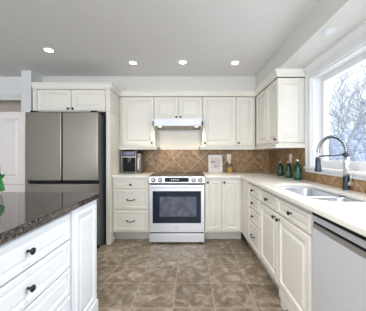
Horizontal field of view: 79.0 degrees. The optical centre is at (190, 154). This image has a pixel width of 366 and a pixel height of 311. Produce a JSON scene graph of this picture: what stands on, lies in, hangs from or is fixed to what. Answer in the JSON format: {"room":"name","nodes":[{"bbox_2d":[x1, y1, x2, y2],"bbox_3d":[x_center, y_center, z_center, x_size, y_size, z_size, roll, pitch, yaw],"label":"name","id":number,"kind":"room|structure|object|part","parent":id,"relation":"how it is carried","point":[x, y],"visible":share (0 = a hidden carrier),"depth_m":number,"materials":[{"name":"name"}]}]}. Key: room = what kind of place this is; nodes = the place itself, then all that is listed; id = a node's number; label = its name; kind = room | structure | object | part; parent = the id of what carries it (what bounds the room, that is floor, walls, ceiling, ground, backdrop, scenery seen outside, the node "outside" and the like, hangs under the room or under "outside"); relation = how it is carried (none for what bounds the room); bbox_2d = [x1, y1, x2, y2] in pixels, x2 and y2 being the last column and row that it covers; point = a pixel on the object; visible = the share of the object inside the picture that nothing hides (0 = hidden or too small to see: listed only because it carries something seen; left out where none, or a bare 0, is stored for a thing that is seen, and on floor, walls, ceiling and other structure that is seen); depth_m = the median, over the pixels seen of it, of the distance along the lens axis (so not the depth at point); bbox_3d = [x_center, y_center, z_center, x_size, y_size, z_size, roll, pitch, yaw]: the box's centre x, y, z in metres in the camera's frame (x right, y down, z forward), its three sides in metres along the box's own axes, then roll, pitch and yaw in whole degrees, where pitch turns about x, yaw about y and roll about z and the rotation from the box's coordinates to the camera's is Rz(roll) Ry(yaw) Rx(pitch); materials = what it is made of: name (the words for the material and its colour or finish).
{"room":"kitchen","nodes":[
{"label":"kitchen","id":0,"kind":"room"},
{"bbox_2d":[21,71,41,111],"bbox_3d":[-2.340,0.015,3.485,0.140,2.410,0.670,0,0,0],"label":"wall column","id":1,"kind":"structure","parent":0,"point":[27,77],"depth_m":3.15,"materials":[{"name":"paint"}]},
{"bbox_2d":[0,93,20,99],"bbox_3d":[-3.155,-0.880,3.380,1.490,0.100,0.040,0,0,0],"label":"trim","id":2,"kind":"structure","parent":1,"relation":"attached to","point":[3,96],"depth_m":3.38,"materials":[{"name":"paint"}]},
{"bbox_2d":[0,97,269,171],"bbox_3d":[-1.225,0.015,3.755,5.350,2.410,0.130,0,0,0],"label":"wall","id":3,"kind":"structure","parent":0,"point":[154,160],"depth_m":3.69,"materials":[{"name":"tile"}]},
{"bbox_2d":[0,77,20,92],"bbox_3d":[-3.155,-1.060,3.590,1.490,0.260,0.380,0,0,0],"label":"wall","id":4,"kind":"structure","parent":3,"relation":"attached to","point":[7,84],"depth_m":3.40,"materials":[{"name":"paint"}]},
{"bbox_2d":[33,89,119,116],"bbox_3d":[-1.609,-0.730,3.330,1.041,0.296,0.737,0,0,0],"label":"upper cabinet","id":5,"kind":"object","parent":3,"relation":"attached to","point":[102,101],"visible":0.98,"depth_m":3.00,"materials":[{"name":"beige paint"}]},
{"bbox_3d":[-1.847,-0.731,3.002,0.450,0.278,0.020,0,0,0],"label":"door","id":6,"kind":"part","parent":5,"relation":"part of","materials":[{"name":"beige paint"}]},
{"bbox_3d":[-1.385,-0.731,3.002,0.456,0.278,0.020,0,0,0],"label":"door","id":7,"kind":"part","parent":5,"relation":"part of","materials":[{"name":"beige paint"}]},
{"bbox_2d":[120,97,156,145],"bbox_3d":[-0.824,-0.500,3.519,0.524,0.756,0.359,0,0,0],"label":"upper cabinet","id":8,"kind":"object","parent":3,"relation":"attached to","point":[136,113],"visible":0.98,"depth_m":3.37,"materials":[{"name":"beige paint"}]},
{"bbox_2d":[119,146,159,149],"bbox_3d":[-0.797,-0.098,3.511,0.573,0.047,0.350,0,0,0],"label":"rail","id":9,"kind":"object","parent":8,"relation":"attached to","point":[120,147],"visible":1,"depth_m":3.35,"materials":[{"name":"beige paint"}]},
{"bbox_2d":[154,97,201,118],"bbox_3d":[-0.193,-0.696,3.519,0.735,0.364,0.359,0,0,0],"label":"upper cabinet","id":10,"kind":"object","parent":3,"relation":"attached to","point":[164,107],"visible":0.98,"depth_m":3.37,"materials":[{"name":"beige paint"}]},
{"bbox_3d":[-0.374,-0.702,3.380,0.360,0.340,0.020,0,0,0],"label":"door","id":11,"kind":"part","parent":10,"relation":"part of","materials":[{"name":"beige paint"}]},
{"bbox_2d":[153,119,202,131],"bbox_3d":[-0.193,-0.449,3.454,0.727,0.138,0.489,0,0,0],"label":"range hood","id":12,"kind":"object","parent":10,"relation":"attached to","point":[161,125],"visible":1,"depth_m":3.21,"materials":[{"name":"metal"}]},
{"bbox_3d":[-0.193,-0.414,3.443,0.685,0.032,0.403,0,0,0],"label":"underside plate","id":13,"kind":"part","parent":12,"relation":"part of","materials":[{"name":"silver metal"}]},
{"bbox_3d":[-0.009,-0.702,3.380,0.355,0.340,0.020,0,0,0],"label":"door","id":14,"kind":"part","parent":10,"relation":"part of","materials":[{"name":"beige paint"}]},
{"bbox_2d":[159,132,199,149],"bbox_3d":[-0.192,-0.231,3.697,0.667,0.299,0.006,0,0,0],"label":"wall panel","id":15,"kind":"object","parent":3,"relation":"attached to","point":[167,140],"visible":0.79,"depth_m":3.69,"materials":[{"name":"beige paint"}]},
{"bbox_2d":[202,97,235,145],"bbox_3d":[0.431,-0.500,3.519,0.506,0.756,0.359,0,0,0],"label":"upper cabinet","id":16,"kind":"object","parent":3,"relation":"attached to","point":[218,113],"visible":0.96,"depth_m":3.37,"materials":[{"name":"beige paint"}]},
{"bbox_2d":[236,97,254,145],"bbox_3d":[0.833,-0.500,3.519,0.294,0.756,0.359,0,0,0],"label":"upper cabinet","id":17,"kind":"object","parent":3,"relation":"attached to","point":[245,106],"visible":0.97,"depth_m":3.37,"materials":[{"name":"beige paint"}]},
{"bbox_2d":[321,27,338,35],"bbox_3d":[1.085,-0.960,1.740,0.120,0.006,0.120,0,0,0],"label":"ceiling light","id":18,"kind":"object","parent":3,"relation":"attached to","point":[330,31],"visible":1,"depth_m":1.73,"materials":[{"name":"paint"}]},
{"bbox_2d":[0,0,317,76],"bbox_3d":[-1.225,-1.240,0.500,5.350,0.100,7.000,0,0,0],"label":"ceiling","id":19,"kind":"structure","parent":0,"point":[87,37],"depth_m":2.24,"materials":[{"name":"paint"}]},
{"bbox_2d":[43,48,54,52],"bbox_3d":[-1.620,-1.187,2.530,0.120,0.006,0.120,0,0,0],"label":"recessed light","id":20,"kind":"object","parent":19,"relation":"in","point":[49,50],"visible":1,"depth_m":2.53,"materials":[{"name":"white"}]},
{"bbox_2d":[128,61,137,64],"bbox_3d":[-0.752,-1.187,2.880,0.120,0.006,0.120,0,0,0],"label":"recessed light","id":21,"kind":"object","parent":19,"relation":"in","point":[129,62],"visible":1,"depth_m":2.86,"materials":[{"name":"white"}]},
{"bbox_2d":[178,60,186,63],"bbox_3d":[-0.105,-1.187,2.860,0.120,0.006,0.120,0,0,0],"label":"recessed light","id":22,"kind":"object","parent":19,"relation":"in","point":[180,61],"visible":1,"depth_m":2.86,"materials":[{"name":"white"}]},
{"bbox_2d":[230,61,239,64],"bbox_3d":[0.572,-1.187,2.880,0.120,0.006,0.120,0,0,0],"label":"recessed light","id":23,"kind":"object","parent":19,"relation":"in","point":[232,62],"visible":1,"depth_m":2.86,"materials":[{"name":"white"}]},
{"bbox_2d":[97,232,287,310],"bbox_3d":[-1.225,1.270,0.500,5.350,0.100,7.000,0,0,0],"label":"floor","id":24,"kind":"structure","parent":0,"point":[132,274],"depth_m":2.18,"materials":[{"name":"tile"}]},
{"bbox_2d":[0,112,29,191],"bbox_3d":[-2.556,0.329,3.022,0.788,1.782,0.245,0,0,0],"label":"pantry cabinet","id":25,"kind":"object","parent":24,"relation":"on","point":[12,124],"visible":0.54,"depth_m":2.90,"materials":[{"name":"white paint"}]},
{"bbox_3d":[-2.556,0.759,2.910,0.778,0.722,0.020,0,0,0],"label":"door","id":26,"kind":"part","parent":25,"relation":"part of","materials":[{"name":"white paint"}]},
{"bbox_2d":[0,199,97,310],"bbox_3d":[-1.202,0.776,0.853,1.035,0.887,1.665,0,0,0],"label":"base cabinet","id":27,"kind":"object","parent":24,"relation":"on","point":[52,266],"visible":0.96,"depth_m":1.17,"materials":[{"name":"white paint"}]},
{"bbox_3d":[-0.700,0.586,0.972,0.030,0.031,0.030,0,0,0],"label":"knob","id":28,"kind":"part","parent":27,"relation":"part of","materials":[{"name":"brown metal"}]},
{"bbox_3d":[-0.700,0.423,0.972,0.030,0.031,0.030,0,0,0],"label":"knob","id":29,"kind":"part","parent":27,"relation":"part of","materials":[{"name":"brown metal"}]},
{"bbox_3d":[-0.725,0.586,0.970,0.020,0.156,0.700,0,0,0],"label":"drawer","id":30,"kind":"part","parent":27,"relation":"part of","materials":[{"name":"white paint"}]},
{"bbox_3d":[-0.725,0.423,0.970,0.020,0.150,0.700,0,0,0],"label":"drawer","id":31,"kind":"part","parent":27,"relation":"part of","materials":[{"name":"white paint"}]},
{"bbox_3d":[-0.725,0.749,0.970,0.020,0.150,0.700,0,0,0],"label":"drawer","id":32,"kind":"part","parent":27,"relation":"part of","materials":[{"name":"white paint"}]},
{"bbox_2d":[0,192,99,244],"bbox_3d":[-1.228,0.311,0.844,1.064,0.042,1.728,0,0,0],"label":"countertop","id":33,"kind":"structure","parent":27,"relation":"on","point":[21,213],"depth_m":1.22,"materials":[{"name":"stone"}]},
{"bbox_2d":[0,173,4,194],"bbox_3d":[-1.392,0.177,1.514,0.191,0.226,0.296,0,0,-40],"label":"potted plant","id":34,"kind":"object","parent":33,"relation":"on","point":[2,188],"visible":1,"depth_m":1.50,"materials":[{"name":"green plant"}]},
{"bbox_3d":[-0.725,0.962,0.970,0.020,0.256,0.700,0,0,0],"label":"drawer","id":35,"kind":"part","parent":27,"relation":"part of","materials":[{"name":"white paint"}]},
{"bbox_3d":[-0.722,0.727,1.510,0.029,0.787,0.350,0,0,0],"label":"corner panel","id":36,"kind":"part","parent":27,"relation":"part of","materials":[{"name":"white paint"}]},
{"bbox_3d":[-0.720,1.107,0.863,0.033,0.025,1.645,0,0,0],"label":"moulding","id":37,"kind":"part","parent":27,"relation":"part of","materials":[{"name":"white paint"}]},
{"bbox_2d":[26,111,105,247],"bbox_3d":[-1.645,0.328,3.237,0.910,1.785,0.825,0,0,0],"label":"refrigerator","id":38,"kind":"object","parent":24,"relation":"on","point":[66,151],"visible":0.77,"depth_m":2.83,"materials":[{"name":"grey metal"}]},
{"bbox_3d":[-1.877,-0.104,2.856,0.446,0.872,0.062,0,0,0],"label":"door","id":39,"kind":"part","parent":38,"relation":"part of","materials":[{"name":"silver metal"}]},
{"bbox_3d":[-1.645,0.568,2.856,0.910,0.385,0.062,0,0,0],"label":"freezer drawer","id":40,"kind":"part","parent":38,"relation":"part of","materials":[{"name":"silver metal"}]},
{"bbox_3d":[-1.413,-0.104,2.856,0.446,0.872,0.062,0,0,0],"label":"door","id":41,"kind":"part","parent":38,"relation":"part of","materials":[{"name":"silver metal"}]},
{"bbox_3d":[-1.645,0.964,2.856,0.910,0.392,0.062,0,0,0],"label":"freezer drawer","id":42,"kind":"part","parent":38,"relation":"part of","materials":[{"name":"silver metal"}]},
{"bbox_2d":[106,112,125,244],"bbox_3d":[-1.117,0.320,3.345,0.056,1.800,0.707,0,0,0],"label":"panel","id":43,"kind":"object","parent":24,"relation":"on","point":[113,154],"visible":0.51,"depth_m":3.04,"materials":[{"name":"beige paint"}]},
{"bbox_2d":[113,178,149,238],"bbox_3d":[-0.832,0.771,3.362,0.508,0.897,0.652,0,0,0],"label":"base cabinet","id":44,"kind":"object","parent":24,"relation":"on","point":[130,195],"visible":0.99,"depth_m":3.07,"materials":[{"name":"beige paint"}]},
{"bbox_3d":[-0.834,0.918,3.080,0.483,0.273,0.020,0,0,0],"label":"drawer","id":45,"kind":"part","parent":44,"relation":"part of","materials":[{"name":"beige paint"}]},
{"bbox_3d":[-0.834,0.625,3.080,0.483,0.266,0.020,0,0,0],"label":"drawer","id":46,"kind":"part","parent":44,"relation":"part of","materials":[{"name":"beige paint"}]},
{"bbox_3d":[-0.834,0.415,3.080,0.483,0.106,0.020,0,0,0],"label":"drawer","id":47,"kind":"part","parent":44,"relation":"part of","materials":[{"name":"beige paint"}]},
{"bbox_2d":[112,172,154,177],"bbox_3d":[-0.832,0.306,3.365,0.508,0.033,0.649,0,0,0],"label":"countertop","id":48,"kind":"structure","parent":44,"relation":"on","point":[144,174],"depth_m":3.07,"materials":[{"name":"stone"}]},
{"bbox_2d":[121,150,143,173],"bbox_3d":[-0.899,0.114,3.480,0.303,0.352,0.300,0,0,0],"label":"coffee machine","id":49,"kind":"object","parent":48,"relation":"on","point":[132,162],"visible":1,"depth_m":3.38,"materials":[{"name":"black plastic"}]},
{"bbox_2d":[122,171,135,173],"bbox_3d":[-0.939,0.275,3.395,0.196,0.030,0.130,0,0,0],"label":"drip tray","id":50,"kind":"object","parent":49,"relation":"on","point":[123,172],"depth_m":3.33,"materials":[{"name":"silver plastic"}]},
{"bbox_3d":[-0.793,0.133,3.480,0.067,0.315,0.200,0,0,0],"label":"water tank","id":51,"kind":"part","parent":49,"relation":"part of","materials":[{"name":"silver metal"}]},
{"bbox_2d":[149,172,204,241],"bbox_3d":[-0.193,0.753,3.325,0.760,0.934,0.727,0,0,0],"label":"range","id":52,"kind":"object","parent":24,"relation":"on","point":[176,199],"visible":1,"depth_m":3.02,"materials":[{"name":"silver metal"}]},
{"bbox_3d":[-0.193,1.137,3.043,0.752,0.118,0.040,0,0,0],"label":"storage drawer","id":53,"kind":"part","parent":52,"relation":"part of","materials":[{"name":"silver metal"}]},
{"bbox_3d":[-0.193,0.737,3.043,0.752,0.650,0.040,0,0,0],"label":"oven door","id":54,"kind":"part","parent":52,"relation":"part of","materials":[{"name":"silver metal"}]},
{"bbox_3d":[-0.193,0.425,2.992,0.690,0.034,0.062,0,0,0],"label":"handle","id":55,"kind":"part","parent":52,"relation":"part of","materials":[{"name":"silver metal"}]},
{"bbox_3d":[-0.193,0.717,3.022,0.660,0.437,0.004,0,0,0],"label":"glass","id":56,"kind":"part","parent":52,"relation":"part of","materials":[{"name":"black glass"}]},
{"bbox_3d":[-0.193,0.346,3.046,0.760,0.098,0.047,0,0,0],"label":"control panel","id":57,"kind":"part","parent":52,"relation":"part of","materials":[{"name":"silver metal"}]},
{"bbox_2d":[150,172,204,175],"bbox_3d":[-0.193,0.295,3.377,0.760,0.014,0.623,0,0,0],"label":"cooktop","id":58,"kind":"object","parent":52,"relation":"in","point":[156,173],"depth_m":3.20,"materials":[{"name":"black glass"}]},
{"bbox_2d":[204,178,241,238],"bbox_3d":[0.458,0.771,3.364,0.532,0.897,0.648,0,0,0],"label":"base cabinet","id":59,"kind":"object","parent":24,"relation":"on","point":[222,196],"visible":0.98,"depth_m":3.08,"materials":[{"name":"beige paint"}]},
{"bbox_3d":[0.310,0.705,3.080,0.215,0.700,0.020,0,0,0],"label":"door","id":60,"kind":"part","parent":59,"relation":"part of","materials":[{"name":"beige paint"}]},
{"bbox_3d":[0.556,0.705,3.080,0.252,0.700,0.020,0,0,0],"label":"door","id":61,"kind":"part","parent":59,"relation":"part of","materials":[{"name":"beige paint"}]},
{"bbox_2d":[242,179,267,272],"bbox_3d":[0.985,0.771,2.685,0.626,0.897,0.800,0,0,0],"label":"base cabinet","id":62,"kind":"object","parent":24,"relation":"on","point":[251,201],"visible":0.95,"depth_m":2.58,"materials":[{"name":"beige paint"}]},
{"bbox_3d":[0.714,0.923,2.513,0.020,0.278,0.425,0,0,0],"label":"drawer","id":63,"kind":"part","parent":62,"relation":"part of","materials":[{"name":"beige paint"}]},
{"bbox_3d":[0.714,0.700,2.513,0.020,0.136,0.425,0,0,0],"label":"drawer","id":64,"kind":"part","parent":62,"relation":"part of","materials":[{"name":"beige paint"}]},
{"bbox_3d":[0.714,0.549,2.513,0.020,0.135,0.425,0,0,0],"label":"drawer","id":65,"kind":"part","parent":62,"relation":"part of","materials":[{"name":"beige paint"}]},
{"bbox_3d":[0.714,0.408,2.513,0.020,0.120,0.425,0,0,0],"label":"drawer","id":66,"kind":"part","parent":62,"relation":"part of","materials":[{"name":"beige paint"}]},
{"bbox_2d":[260,188,313,310],"bbox_3d":[0.986,0.771,1.789,0.624,0.897,0.988,0,0,0],"label":"base cabinet","id":67,"kind":"object","parent":24,"relation":"on","point":[286,227],"visible":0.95,"depth_m":1.61,"materials":[{"name":"beige paint"}]},
{"bbox_3d":[0.714,0.413,2.045,0.020,0.118,0.454,0,0,0],"label":"drawer","id":68,"kind":"part","parent":67,"relation":"part of","materials":[{"name":"beige paint"}]},
{"bbox_3d":[0.714,0.772,2.045,0.020,0.565,0.454,0,0,0],"label":"door","id":69,"kind":"part","parent":67,"relation":"part of","materials":[{"name":"beige paint"}]},
{"bbox_2d":[203,172,365,236],"bbox_3d":[0.746,0.306,1.935,1.108,0.033,3.509,0,0,0],"label":"countertop","id":70,"kind":"structure","parent":67,"relation":"on","point":[350,215],"depth_m":1.56,"materials":[{"name":"stone"}]},
{"bbox_2d":[208,155,222,171],"bbox_3d":[0.400,0.149,3.653,0.230,0.284,0.062,0,0,0],"label":"framed print","id":71,"kind":"object","parent":70,"relation":"on","point":[214,161],"visible":0.94,"depth_m":3.65},
{"bbox_2d":[226,160,232,172],"bbox_3d":[0.620,0.185,3.580,0.096,0.209,0.064,0,0,0],"label":"oil bottle","id":72,"kind":"object","parent":70,"relation":"on","point":[229,165],"visible":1,"depth_m":3.55,"materials":[{"name":"yellow glass"}]},
{"bbox_2d":[277,161,282,175],"bbox_3d":[1.215,0.187,3.020,0.075,0.205,0.075,0,0,0],"label":"bottle","id":73,"kind":"object","parent":70,"relation":"on","point":[280,166],"visible":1,"depth_m":2.99,"materials":[{"name":"green glass"}]},
{"bbox_2d":[285,161,291,177],"bbox_3d":[1.215,0.185,2.765,0.077,0.210,0.077,0,0,0],"label":"bottle","id":74,"kind":"object","parent":70,"relation":"on","point":[288,169],"visible":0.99,"depth_m":2.74,"materials":[{"name":"green glass"}]},
{"bbox_2d":[293,159,301,179],"bbox_3d":[1.215,0.169,2.530,0.088,0.242,0.088,0,0,0],"label":"bottle","id":75,"kind":"object","parent":70,"relation":"on","point":[297,169],"visible":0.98,"depth_m":2.50,"materials":[{"name":"green glass"}]},
{"bbox_2d":[281,187,361,201],"bbox_3d":[0.985,0.417,1.794,0.394,0.186,0.847,0,0,0],"label":"sink","id":76,"kind":"object","parent":70,"relation":"in","point":[309,192],"visible":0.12,"depth_m":1.96,"materials":[{"name":"silver metal"}]},
{"bbox_3d":[0.985,0.417,1.970,0.394,0.186,0.494,0,0,0],"label":"bowl","id":77,"kind":"part","parent":76,"relation":"part of","materials":[{"name":"silver metal"}]},
{"bbox_3d":[0.985,0.417,1.544,0.394,0.186,0.347,0,0,0],"label":"bowl","id":78,"kind":"part","parent":76,"relation":"part of","materials":[{"name":"silver metal"}]},
{"bbox_2d":[314,135,352,189],"bbox_3d":[1.156,0.064,1.799,0.286,0.452,0.100,0,0,0],"label":"faucet","id":79,"kind":"object","parent":70,"relation":"on","point":[347,181],"visible":1,"depth_m":1.81,"materials":[{"name":"silver metal"}]},
{"bbox_3d":[1.145,0.009,1.820,0.211,0.026,0.013,0,0,0],"label":"support arm","id":80,"kind":"part","parent":79,"relation":"part of"},
{"bbox_3d":[0.714,0.413,1.562,0.020,0.118,0.488,0,0,0],"label":"drawer","id":81,"kind":"part","parent":67,"relation":"part of","materials":[{"name":"beige paint"}]},
{"bbox_3d":[0.714,0.772,1.562,0.020,0.565,0.488,0,0,0],"label":"door","id":82,"kind":"part","parent":67,"relation":"part of","materials":[{"name":"beige paint"}]},
{"bbox_2d":[312,212,365,310],"bbox_3d":[0.995,0.772,0.987,0.590,0.896,0.593,0,0,0],"label":"dishwasher","id":83,"kind":"object","parent":24,"relation":"on","point":[339,252],"visible":0.94,"depth_m":1.06,"materials":[{"name":"grey metal"}]},
{"bbox_3d":[0.710,0.386,0.987,0.013,0.012,0.573,0,0,0],"label":"pocket handle","id":84,"kind":"part","parent":83,"relation":"part of","materials":[{"name":"black plastic"}]},
{"bbox_2d":[269,77,365,201],"bbox_3d":[1.375,0.015,0.350,0.149,2.410,6.700,0,0,0],"label":"wall","id":85,"kind":"structure","parent":0,"point":[275,155],"depth_m":2.59,"materials":[{"name":"tile"}]},
{"bbox_2d":[42,0,365,96],"bbox_3d":[-0.480,-1.077,0.350,3.580,0.227,6.700,0,0,0],"label":"soffit","id":86,"kind":"object","parent":85,"relation":"attached to","point":[306,43],"depth_m":2.38,"materials":[{"name":"paint"}]},
{"bbox_2d":[256,78,304,145],"bbox_3d":[1.131,-0.500,2.955,0.356,0.756,0.870,0,0,0],"label":"upper cabinet","id":87,"kind":"object","parent":85,"relation":"attached to","point":[280,108],"visible":0.98,"depth_m":2.53,"materials":[{"name":"beige paint"}]},
{"bbox_2d":[31,68,306,95],"bbox_3d":[-0.410,-0.920,2.922,3.436,0.081,0.888,0,0,0],"label":"crown molding","id":88,"kind":"structure","parent":87,"relation":"attached to","point":[277,72],"depth_m":2.98,"materials":[{"name":"beige paint"}]},
{"bbox_2d":[199,144,305,149],"bbox_3d":[0.776,-0.098,3.146,0.666,0.047,1.676,0,0,-44],"label":"rail","id":89,"kind":"object","parent":87,"relation":"attached to","point":[270,146],"visible":0.97,"depth_m":3.34,"materials":[{"name":"beige paint"}]},
{"bbox_3d":[0.993,-0.506,3.128,0.020,0.732,0.447,0,0,0],"label":"door","id":90,"kind":"part","parent":87,"relation":"part of","materials":[{"name":"beige paint"}]},
{"bbox_3d":[0.993,-0.506,2.711,0.020,0.732,0.365,0,0,0],"label":"door","id":91,"kind":"part","parent":87,"relation":"part of","materials":[{"name":"beige paint"}]},
{"bbox_3d":[1.147,-0.506,2.530,0.321,0.732,0.020,0,0,0],"label":"panel","id":92,"kind":"part","parent":87,"relation":"part of","materials":[{"name":"beige paint"}]},
{"bbox_2d":[303,21,365,180],"bbox_3d":[1.354,-0.385,1.425,0.192,1.157,2.150,0,0,0],"label":"window","id":93,"kind":"structure","parent":85,"relation":"in","point":[349,52],"depth_m":2.27,"materials":[{"name":"white wood"}]},
{"bbox_3d":[1.337,0.165,1.425,0.145,0.059,2.150,0,0,0],"label":"sill","id":94,"kind":"part","parent":93,"relation":"part of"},
{"bbox_3d":[1.379,-0.347,1.425,0.142,0.965,1.950,0,0,0],"label":"sash frame","id":95,"kind":"part","parent":93,"relation":"part of","materials":[{"name":"white wood"}]},
{"label":"outside","id":96,"kind":"structure","parent":0,"visible":0},
{"bbox_3d":[20.800,1.870,17.500,38.400,0.100,55.000,0,0,0],"label":"ground","id":97,"kind":"structure","parent":96,"visible":0},
{"bbox_2d":[329,133,364,161],"bbox_3d":[11.080,0.264,16.831,3.270,3.996,3.446,0,0,0],"label":"shrub","id":98,"kind":"object","parent":97,"relation":"on","point":[335,146],"visible":0.16,"depth_m":15.67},
{"bbox_2d":[329,62,365,160],"bbox_3d":[9.188,-1.726,11.940,5.629,7.112,5.401,0,0,40],"label":"bare tree","id":99,"kind":"object","parent":97,"relation":"on","point":[352,154],"visible":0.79,"depth_m":12.20,"materials":[{"name":"grey plant"}]},
{"bbox_2d":[329,98,365,134],"bbox_3d":[19.010,-2.524,27.804,6.521,8.721,7.862,0,0,0],"label":"bare tree","id":100,"kind":"object","parent":97,"relation":"on","point":[347,123],"visible":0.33,"depth_m":26.98,"materials":[{"name":"grey plant"}]},
{"bbox_2d":[329,101,365,134],"bbox_3d":[16.376,-1.930,23.413,4.742,7.505,6.878,0,0,-40],"label":"bare tree","id":101,"kind":"object","parent":97,"relation":"on","point":[334,121],"visible":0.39,"depth_m":23.66,"materials":[{"name":"grey plant"}]},
{"bbox_2d":[344,125,365,161],"bbox_3d":[14.644,-0.106,18.931,3.915,4.959,3.971,0,0,30],"label":"shrub","id":102,"kind":"object","parent":97,"relation":"on","point":[358,133],"visible":0.22,"depth_m":18.00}
]}

